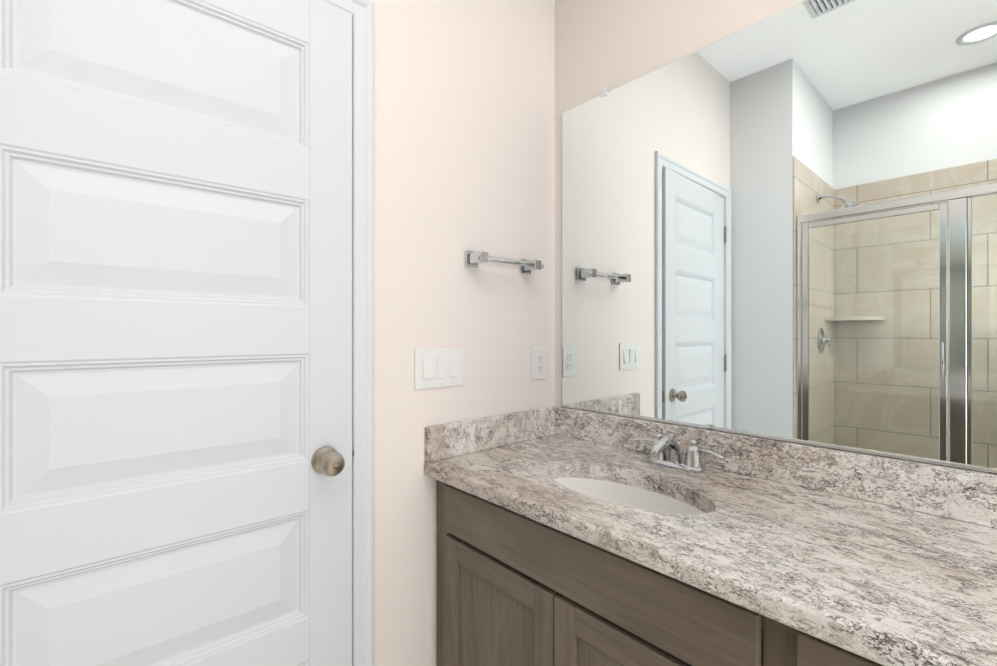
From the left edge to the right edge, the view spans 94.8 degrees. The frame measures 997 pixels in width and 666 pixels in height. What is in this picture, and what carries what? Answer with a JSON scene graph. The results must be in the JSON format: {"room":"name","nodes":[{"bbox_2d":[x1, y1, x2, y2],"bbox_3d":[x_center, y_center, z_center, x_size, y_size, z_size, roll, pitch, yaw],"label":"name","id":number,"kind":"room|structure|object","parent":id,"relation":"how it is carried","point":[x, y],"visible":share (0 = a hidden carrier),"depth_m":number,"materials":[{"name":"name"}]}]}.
{"room":"bathroom","nodes":[
{"label":"bathroom","id":0,"kind":"room"},
{"bbox_2d":[370,0,554,665],"bbox_3d":[-0.398,-0.178,1.270,1.783,2.760,0.120,0,0,-42],"label":"wall","id":1,"kind":"structure","parent":0,"point":[464,125],"depth_m":1.40,"materials":[{"name":"paint"}]},
{"bbox_2d":[0,0,353,665],"bbox_3d":[-0.676,0.187,0.946,0.782,2.017,0.057,0,0,-42],"label":"door","id":2,"kind":"structure","parent":1,"relation":"in","point":[175,295],"depth_m":0.94,"materials":[{"name":"white paint"}]},
{"bbox_2d":[311,446,344,475],"bbox_3d":[-0.438,0.313,1.144,0.067,0.066,0.181,0,0,-42],"label":"door knob","id":3,"kind":"object","parent":2,"relation":"attached to","point":[327,460],"depth_m":1.09,"materials":[{"name":"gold metal"}]},
{"bbox_2d":[323,0,373,665],"bbox_3d":[-0.667,0.157,0.934,0.894,2.089,0.018,0,0,-42],"label":"door frame","id":4,"kind":"structure","parent":1,"relation":"attached to","point":[361,12],"depth_m":1.21,"materials":[{"name":"white paint"}]},
{"bbox_2d":[414,347,462,389],"bbox_3d":[-0.175,0.104,1.382,0.176,0.120,0.011,0,0,-42],"label":"switch plate","id":5,"kind":"object","parent":1,"relation":"attached to","point":[437,367],"visible":1,"depth_m":1.37,"materials":[{"name":"white plastic"}]},
{"bbox_2d":[425,406,556,461],"bbox_3d":[0.005,0.328,1.538,0.582,0.101,0.019,0,0,-42],"label":"backsplash","id":6,"kind":"structure","parent":1,"relation":"attached to","point":[449,440],"depth_m":1.49,"materials":[{"name":"grey stone"}]},
{"bbox_2d":[465,250,543,273],"bbox_3d":[0.027,-0.236,1.526,0.302,0.050,0.069,0,0,-42],"label":"rail","id":7,"kind":"object","parent":1,"relation":"attached to","point":[473,259],"visible":1,"depth_m":1.47,"materials":[{"name":"silver metal"}]},
{"bbox_2d":[531,347,545,379],"bbox_3d":[0.148,0.110,1.677,0.079,0.118,0.008,0,0,-42],"label":"electrical outlet plate","id":8,"kind":"object","parent":1,"relation":"attached to","point":[538,362],"visible":1,"depth_m":1.67,"materials":[{"name":"white plastic"}]},
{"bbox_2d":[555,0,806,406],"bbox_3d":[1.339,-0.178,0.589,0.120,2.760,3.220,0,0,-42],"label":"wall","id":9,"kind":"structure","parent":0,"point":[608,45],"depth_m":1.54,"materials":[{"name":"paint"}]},
{"bbox_2d":[557,407,996,529],"bbox_3d":[0.841,0.328,1.033,0.019,0.101,1.850,0,0,-42],"label":"backsplash","id":10,"kind":"structure","parent":9,"relation":"attached to","point":[963,495],"depth_m":1.07,"materials":[{"name":"grey stone"}]},
{"bbox_2d":[562,0,996,474],"bbox_3d":[0.846,-0.279,1.036,0.010,1.111,1.814,0,0,-42],"label":"mirror","id":11,"kind":"object","parent":9,"relation":"attached to","point":[781,227],"visible":1,"depth_m":1.14,"materials":[{"name":"silver mirror"}]},
{"bbox_3d":[0.037,1.251,0.018,2.817,0.100,4.120,0,0,-42],"label":"floor","id":12,"kind":"structure","parent":0,"visible":0},
{"bbox_2d":[437,482,864,665],"bbox_3d":[0.630,0.810,0.863,0.558,0.782,1.857,0,0,-42],"label":"bathroom vanity","id":13,"kind":"object","parent":12,"relation":"on","point":[511,591],"depth_m":0.99,"materials":[{"name":"grey"}]},
{"bbox_2d":[425,434,996,665],"bbox_3d":[0.624,0.399,0.850,0.586,0.040,1.870,0,0,-42],"label":"countertop","id":14,"kind":"structure","parent":13,"relation":"on","point":[871,583],"depth_m":0.82,"materials":[{"name":"grey stone"}]},
{"bbox_2d":[545,466,712,517],"bbox_3d":[0.308,0.468,1.140,0.249,0.151,0.447,0,0,-42],"label":"sink","id":15,"kind":"object","parent":14,"relation":"in","point":[663,499],"depth_m":1.25,"materials":[{"name":"white ceramic"}]},
{"bbox_2d":[625,430,728,477],"bbox_3d":[0.466,0.333,1.269,0.158,0.093,0.285,0,0,-42],"label":"faucet","id":16,"kind":"object","parent":14,"relation":"on","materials":[{"name":"silver metal"}]}
]}

